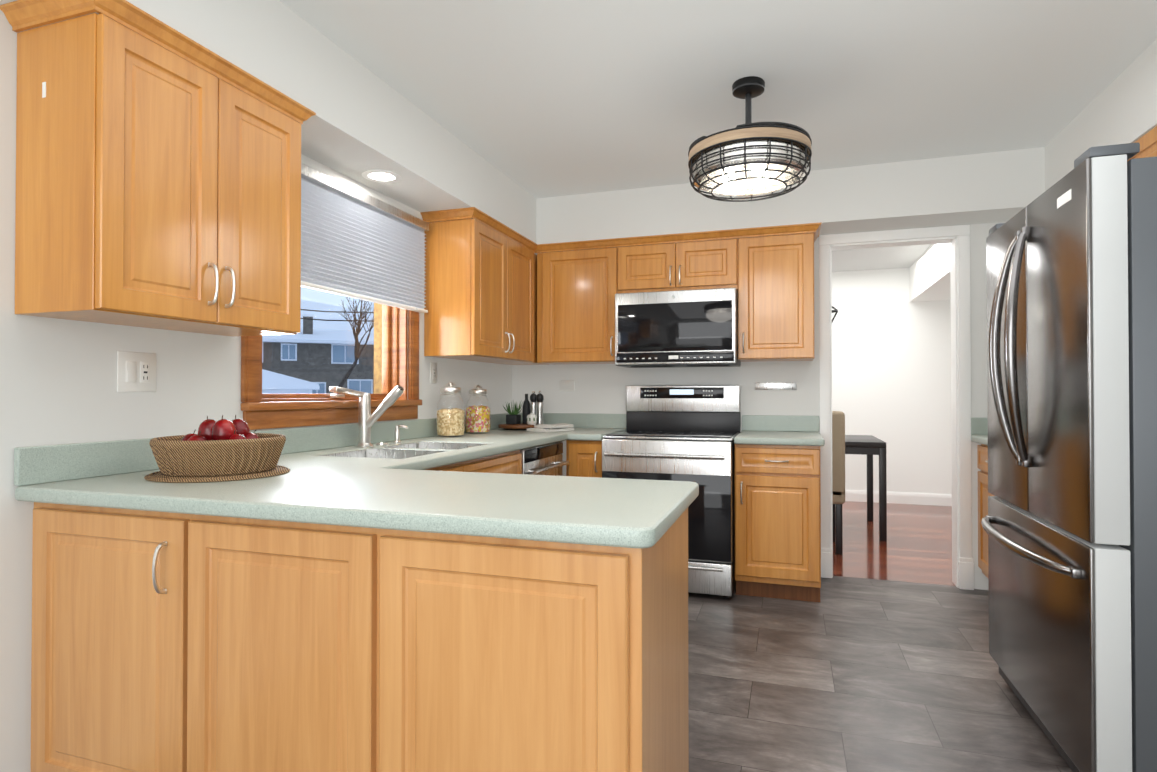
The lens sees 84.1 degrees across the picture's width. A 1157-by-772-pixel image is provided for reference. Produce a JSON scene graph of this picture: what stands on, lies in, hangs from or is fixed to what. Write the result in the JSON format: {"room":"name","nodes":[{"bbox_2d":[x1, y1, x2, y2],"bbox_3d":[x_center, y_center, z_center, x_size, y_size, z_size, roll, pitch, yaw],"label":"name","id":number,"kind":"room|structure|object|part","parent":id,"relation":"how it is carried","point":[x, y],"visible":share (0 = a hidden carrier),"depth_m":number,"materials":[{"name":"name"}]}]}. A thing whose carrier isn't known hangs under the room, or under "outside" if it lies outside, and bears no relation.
{"room":"kitchen","nodes":[
{"label":"kitchen","id":0,"kind":"room"},
{"bbox_2d":[0,10,511,771],"bbox_3d":[-1.590,-0.066,1.632,0.150,2.480,6.840,0,-1,18],"label":"wall","id":1,"kind":"structure","parent":0,"point":[58,380],"depth_m":1.81,"materials":[{"name":"grey paint"}]},
{"bbox_2d":[117,351,155,391],"bbox_3d":[-1.381,-0.047,2.011,0.010,0.125,0.125,0,-1,18],"label":"outlet","id":2,"kind":"object","parent":1,"relation":"attached to","point":[136,371],"visible":1,"depth_m":2.01,"materials":[{"name":"white plastic"}]},
{"bbox_2d":[8,0,307,336],"bbox_3d":[-1.231,-0.588,1.980,0.311,0.796,0.700,0,-1,18],"label":"upper cabinet","id":3,"kind":"object","parent":1,"relation":"attached to","point":[158,178],"depth_m":1.73,"materials":[{"name":"brown wood"}]},
{"bbox_2d":[14,413,508,483],"bbox_3d":[-0.979,0.225,3.210,0.019,0.102,3.208,0,-1,18],"label":"backsplash","id":4,"kind":"structure","parent":1,"relation":"attached to","point":[32,464],"depth_m":1.97,"materials":[{"name":"green laminate"}]},
{"bbox_2d":[241,163,428,429],"bbox_3d":[-1.114,-0.370,2.977,0.214,1.076,1.230,0,-1,18],"label":"window unit","id":5,"kind":"structure","parent":1,"relation":"in","point":[357,244],"depth_m":2.98,"materials":[{"name":"brown wood"}]},
{"bbox_3d":[-1.176,-0.357,2.994,0.005,0.786,0.926,0,-1,18],"label":"glass","id":6,"kind":"part","parent":5,"relation":"part of","materials":[{"name":"clear glass"}]},
{"bbox_3d":[-1.127,-0.357,2.978,0.188,1.050,1.190,0,-1,18],"label":"casing","id":7,"kind":"part","parent":5,"relation":"part of","materials":[{"name":"brown wood"}]},
{"bbox_2d":[301,163,428,312],"bbox_3d":[-1.033,-0.660,2.953,0.044,0.496,1.230,0,-1,18],"label":"blind","id":8,"kind":"object","parent":5,"relation":"attached to","point":[356,244],"depth_m":2.99,"materials":[{"name":"grey fabric"}]},
{"bbox_2d":[430,363,436,382],"bbox_3d":[-0.831,-0.080,3.688,0.009,0.118,0.075,0,-1,18],"label":"outlet","id":9,"kind":"object","parent":1,"relation":"attached to","point":[433,372],"visible":1,"depth_m":3.68,"materials":[{"name":"white plastic"}]},
{"bbox_2d":[420,207,535,363],"bbox_3d":[-0.581,-0.568,3.961,0.311,0.796,0.868,0,-1,18],"label":"upper cabinet","id":10,"kind":"object","parent":1,"relation":"attached to","point":[480,277],"depth_m":3.59,"materials":[{"name":"brown wood"}]},
{"bbox_2d":[300,309,373,321],"bbox_3d":[-17.699,-1.460,38.228,24.991,8.000,15.395,0,-1,18],"label":"wires","id":11,"kind":"object","parent":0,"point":[331,311],"depth_m":37.27,"materials":[{"name":"brown"}]},
{"bbox_2d":[374,303,381,393],"bbox_3d":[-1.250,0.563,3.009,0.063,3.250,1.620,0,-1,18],"label":"window frame","id":12,"kind":"structure","parent":0,"point":[377,364],"depth_m":3.50,"materials":[{"name":"brown wood"}]},
{"bbox_2d":[0,0,1156,254],"bbox_3d":[0.192,-1.153,1.058,3.600,0.314,6.599,0,-1,18],"label":"soffit","id":13,"kind":"structure","parent":0,"point":[360,122],"depth_m":3.33,"materials":[{"name":"grey paint"}]},
{"bbox_2d":[362,169,401,182],"bbox_3d":[-0.908,-0.972,2.965,0.176,0.006,0.176,0,-1,18],"label":"recessed light","id":14,"kind":"object","parent":13,"relation":"in","point":[380,176],"visible":1,"depth_m":2.96,"materials":[{"name":"white"}]},
{"bbox_2d":[279,0,1156,271],"bbox_3d":[1.141,-1.358,2.396,4.870,0.120,9.970,0,-1,18],"label":"ceiling","id":15,"kind":"structure","parent":0,"point":[536,99],"depth_m":2.64,"materials":[{"name":"grey paint"}]},
{"bbox_2d":[688,76,811,201],"bbox_3d":[0.724,-1.064,2.732,0.507,0.458,0.507,0,-1,18],"label":"fan light","id":16,"kind":"object","parent":15,"relation":"hanging from","point":[748,157],"visible":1,"depth_m":2.60,"materials":[{"name":"black metal"}]},
{"bbox_2d":[832,306,837,321],"bbox_3d":[2.028,-0.866,5.610,0.344,0.796,0.344,0,-1,-2],"label":"pendant lamp","id":17,"kind":"object","parent":15,"relation":"hanging from","point":[835,310],"visible":0.04,"depth_m":5.46,"materials":[{"name":"black metal"}]},
{"bbox_2d":[512,222,1005,589],"bbox_3d":[1.240,0.461,4.235,3.600,3.480,0.120,0,-1,18],"label":"wall","id":18,"kind":"structure","parent":0,"point":[600,388],"depth_m":4.20,"materials":[{"name":"grey paint"}]},
{"bbox_2d":[536,238,619,364],"bbox_3d":[0.030,-0.563,4.412,0.569,0.796,0.310,0,-1,18],"label":"upper cabinet","id":19,"kind":"object","parent":18,"relation":"attached to","point":[576,290],"depth_m":4.27,"materials":[{"name":"brown wood"}]},
{"bbox_2d":[620,229,739,292],"bbox_3d":[0.662,-0.782,4.207,0.762,0.363,0.310,0,-1,18],"label":"upper cabinet","id":20,"kind":"object","parent":18,"relation":"attached to","point":[704,263],"depth_m":4.05,"materials":[{"name":"brown wood"}]},
{"bbox_2d":[615,288,740,367],"bbox_3d":[0.649,-0.364,4.162,0.754,0.465,0.396,0,-1,18],"label":"over-the-range microwave","id":21,"kind":"object","parent":20,"relation":"attached to","point":[680,328],"visible":0.94,"depth_m":3.97,"materials":[{"name":"grey metal"}]},
{"bbox_2d":[518,413,987,435],"bbox_3d":[1.226,0.234,4.165,3.575,0.102,0.018,0,-1,18],"label":"backsplash","id":22,"kind":"structure","parent":18,"relation":"attached to","point":[979,425],"depth_m":4.18,"materials":[{"name":"green laminate"}]},
{"bbox_2d":[755,382,796,389],"bbox_3d":[1.279,-0.007,4.160,0.254,0.046,0.005,0,-1,18],"label":"electrical outlet","id":23,"kind":"object","parent":18,"relation":"attached to","point":[775,385],"visible":1,"depth_m":4.16,"materials":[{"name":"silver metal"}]},
{"bbox_2d":[738,223,815,361],"bbox_3d":[1.235,-0.567,4.017,0.443,0.796,0.310,0,-1,18],"label":"upper cabinet","id":24,"kind":"object","parent":18,"relation":"attached to","point":[776,294],"depth_m":3.87,"materials":[{"name":"brown wood"}]},
{"bbox_2d":[819,225,973,589],"bbox_3d":[1.948,0.117,4.000,0.855,2.162,0.172,0,-1,18],"label":"door frame","id":25,"kind":"structure","parent":18,"relation":"attached to","point":[957,237],"depth_m":3.89,"materials":[{"name":"white"}]},
{"bbox_2d":[688,576,1072,771],"bbox_3d":[0.179,1.198,0.995,3.900,0.060,6.755,0,-1,18],"label":"floor","id":26,"kind":"structure","parent":0,"point":[848,674],"depth_m":2.53,"materials":[{"name":"grey tile"}]},
{"bbox_2d":[31,504,183,771],"bbox_3d":[-1.116,0.740,1.910,0.565,0.875,0.607,0,-1,18],"label":"base cabinet","id":27,"kind":"object","parent":26,"relation":"on","point":[107,657],"depth_m":1.62,"materials":[{"name":"brown wood"}]},
{"bbox_2d":[184,516,375,771],"bbox_3d":[-0.594,0.739,1.738,0.534,0.875,0.607,0,-1,18],"label":"base cabinet","id":28,"kind":"object","parent":26,"relation":"on","point":[368,592],"depth_m":1.45,"materials":[{"name":"brown wood"}]},
{"bbox_2d":[376,516,688,771],"bbox_3d":[-0.066,0.737,1.565,0.577,0.875,0.607,0,-1,18],"label":"base cabinet","id":29,"kind":"object","parent":26,"relation":"on","point":[492,655],"depth_m":1.29,"materials":[{"name":"brown wood"}]},
{"bbox_2d":[14,428,747,551],"bbox_3d":[-0.177,0.293,2.946,1.706,0.040,3.208,0,-1,18],"label":"countertop","id":30,"kind":"structure","parent":29,"relation":"on","point":[477,493],"depth_m":1.55,"materials":[{"name":"green laminate"}]},
{"bbox_2d":[144,415,289,482],"bbox_3d":[-1.079,0.173,1.936,0.383,0.179,0.383,0,-1,18],"label":"basket","id":31,"kind":"object","parent":30,"relation":"on","point":[221,450],"visible":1,"depth_m":1.82,"materials":[{"name":"wicker"}]},
{"bbox_2d":[329,385,408,446],"bbox_3d":[-0.896,0.132,2.953,0.243,0.281,0.446,0,-1,18],"label":"faucet","id":32,"kind":"object","parent":30,"relation":"on","point":[366,419],"depth_m":2.91,"materials":[{"name":"silver metal"}]},
{"bbox_2d":[277,444,467,467],"bbox_3d":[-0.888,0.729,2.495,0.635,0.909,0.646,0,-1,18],"label":"sink","id":33,"kind":"object","parent":30,"relation":"in","point":[344,455],"depth_m":2.65,"materials":[{"name":"white metal"}]},
{"bbox_2d":[372,436,515,447],"bbox_3d":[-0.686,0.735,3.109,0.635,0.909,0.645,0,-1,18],"label":"sink","id":34,"kind":"object","parent":30,"relation":"in","point":[409,441],"depth_m":3.26,"materials":[{"name":"white metal"}]},
{"bbox_2d":[436,382,464,436],"bbox_3d":[-0.722,0.126,3.624,0.160,0.308,0.160,0,-1,18],"label":"pasta jar","id":35,"kind":"object","parent":30,"relation":"on","point":[450,422],"visible":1,"depth_m":3.57,"materials":[{"name":"clear glass"}]},
{"bbox_2d":[465,385,490,433],"bbox_3d":[-0.617,0.133,3.942,0.155,0.298,0.155,0,-1,18],"label":"candy jar","id":36,"kind":"object","parent":30,"relation":"on","point":[478,418],"visible":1,"depth_m":3.89,"materials":[{"name":"clear glass"}]},
{"bbox_2d":[498,391,543,429],"bbox_3d":[-0.388,0.156,4.362,0.312,0.262,0.312,0,-1,18],"label":"tray","id":37,"kind":"object","parent":30,"relation":"on","point":[532,413],"visible":0.94,"depth_m":4.34,"materials":[{"name":"brown wood"}]},
{"bbox_2d":[527,423,573,431],"bbox_3d":[-0.180,0.263,4.176,0.170,0.044,0.270,-1,-1,42],"label":"dish towel","id":38,"kind":"object","parent":30,"relation":"on","point":[557,427],"visible":1,"depth_m":4.12,"materials":[{"name":"grey fabric"}]},
{"bbox_2d":[520,441,569,475],"bbox_3d":[-0.454,0.760,3.695,0.671,0.870,0.599,0,-1,18],"label":"dishwasher","id":39,"kind":"object","parent":26,"relation":"on","point":[546,459],"visible":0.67,"depth_m":3.58,"materials":[{"name":"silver metal"}]},
{"bbox_2d":[602,385,740,597],"bbox_3d":[0.590,0.592,3.973,0.756,1.212,0.756,0,-1,18],"label":"range","id":40,"kind":"object","parent":26,"relation":"on","point":[680,432],"visible":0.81,"depth_m":3.69,"materials":[{"name":"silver metal"}]},
{"bbox_2d":[735,444,820,601],"bbox_3d":[1.194,0.760,3.846,0.456,0.875,0.635,0,-1,18],"label":"base cabinet","id":41,"kind":"object","parent":26,"relation":"on","point":[778,486],"depth_m":3.55,"materials":[{"name":"brown wood"}]},
{"bbox_2d":[744,432,823,447],"bbox_3d":[1.199,0.302,3.834,0.476,0.040,0.662,0,-1,18],"label":"countertop","id":42,"kind":"structure","parent":41,"relation":"on","point":[793,439],"depth_m":3.55,"materials":[{"name":"green laminate"}]},
{"bbox_2d":[977,444,994,578],"bbox_3d":[2.543,0.755,3.398,0.597,0.875,0.645,0,-1,18],"label":"base cabinet","id":43,"kind":"object","parent":26,"relation":"on","point":[982,453],"depth_m":3.71,"materials":[{"name":"brown wood"}]},
{"bbox_2d":[971,436,987,447],"bbox_3d":[2.425,0.295,3.098,0.632,0.040,1.297,0,-1,18],"label":"countertop","id":44,"kind":"structure","parent":43,"relation":"on","point":[979,439],"depth_m":3.63,"materials":[{"name":"green laminate"}]},
{"bbox_2d":[981,142,1156,771],"bbox_3d":[1.886,0.264,2.067,0.939,1.830,0.940,0,-1,18],"label":"refrigerator","id":45,"kind":"object","parent":26,"relation":"on","point":[1069,523],"visible":1,"depth_m":1.79,"materials":[{"name":"grey metal"}]},
{"bbox_2d":[832,268,951,493],"bbox_3d":[2.904,-0.012,6.988,4.390,2.480,0.120,0,-1,18],"label":"wall","id":46,"kind":"structure","parent":0,"point":[891,365],"depth_m":6.78,"materials":[{"name":"white paint"}]},
{"bbox_2d":[845,490,951,505],"bbox_3d":[2.883,1.167,6.911,4.150,0.120,0.016,0,-1,18],"label":"baseboard","id":47,"kind":"structure","parent":46,"relation":"attached to","point":[909,498],"depth_m":6.71,"materials":[{"name":"white wood"}]},
{"bbox_2d":[833,501,954,585],"bbox_3d":[2.422,1.243,5.505,4.390,0.060,3.215,0,-1,18],"label":"floor","id":48,"kind":"structure","parent":0,"point":[916,547],"depth_m":4.89,"materials":[{"name":"brown wood"}]},
{"bbox_2d":[832,411,844,554],"bbox_3d":[1.764,0.692,4.892,0.465,1.030,0.500,0,-1,18],"label":"dining chair","id":49,"kind":"object","parent":48,"relation":"on","point":[838,453],"visible":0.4,"depth_m":4.60,"materials":[{"name":"fabric"}]},
{"bbox_2d":[845,435,886,541],"bbox_3d":[2.148,0.826,5.565,0.835,0.775,0.890,0,-1,18],"label":"dining table","id":50,"kind":"object","parent":48,"relation":"on","point":[869,446],"visible":0.52,"depth_m":5.06,"materials":[{"name":"black wood"}]},
{"bbox_2d":[909,243,950,301],"bbox_3d":[3.700,-1.090,5.096,1.448,0.358,2.996,0,-1,18],"label":"ceiling bulkhead","id":51,"kind":"object","parent":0,"point":[929,269],"visible":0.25,"depth_m":5.88,"materials":[{"name":"white paint"}]},
{"bbox_2d":[1127,126,1156,161],"bbox_3d":[2.343,-0.829,2.406,0.349,0.301,0.650,0,-1,18],"label":"upper cabinet","id":52,"kind":"object","parent":0,"relation":"attached to","point":[1148,142],"depth_m":2.45,"materials":[{"name":"brown wood"}]},
{"label":"outside","id":53,"kind":"structure","parent":0,"visible":0},
{"bbox_3d":[-34.178,2.881,47.345,89.400,0.500,120.000,0,-1,18],"label":"snow","id":54,"kind":"object","parent":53,"visible":0},
{"bbox_2d":[262,369,319,393],"bbox_3d":[-13.553,0.695,24.711,6.600,3.420,6.600,0,-1,-22],"label":"garage","id":55,"kind":"structure","parent":54,"relation":"on","point":[299,385],"depth_m":22.53,"materials":[{"name":"white"}]},
{"bbox_2d":[262,314,373,393],"bbox_3d":[-19.784,-1.119,44.848,19.200,7.450,9.200,0,-1,-22],"label":"house","id":56,"kind":"structure","parent":54,"relation":"on","point":[358,374],"depth_m":41.85,"materials":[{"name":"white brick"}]},
{"bbox_2d":[336,297,373,393],"bbox_3d":[-9.493,-1.010,28.364,2.349,6.918,3.297,0,-1,18],"label":"tree","id":57,"kind":"object","parent":54,"relation":"on","point":[357,353],"depth_m":28.04,"materials":[{"name":"brown plant"}]}
]}

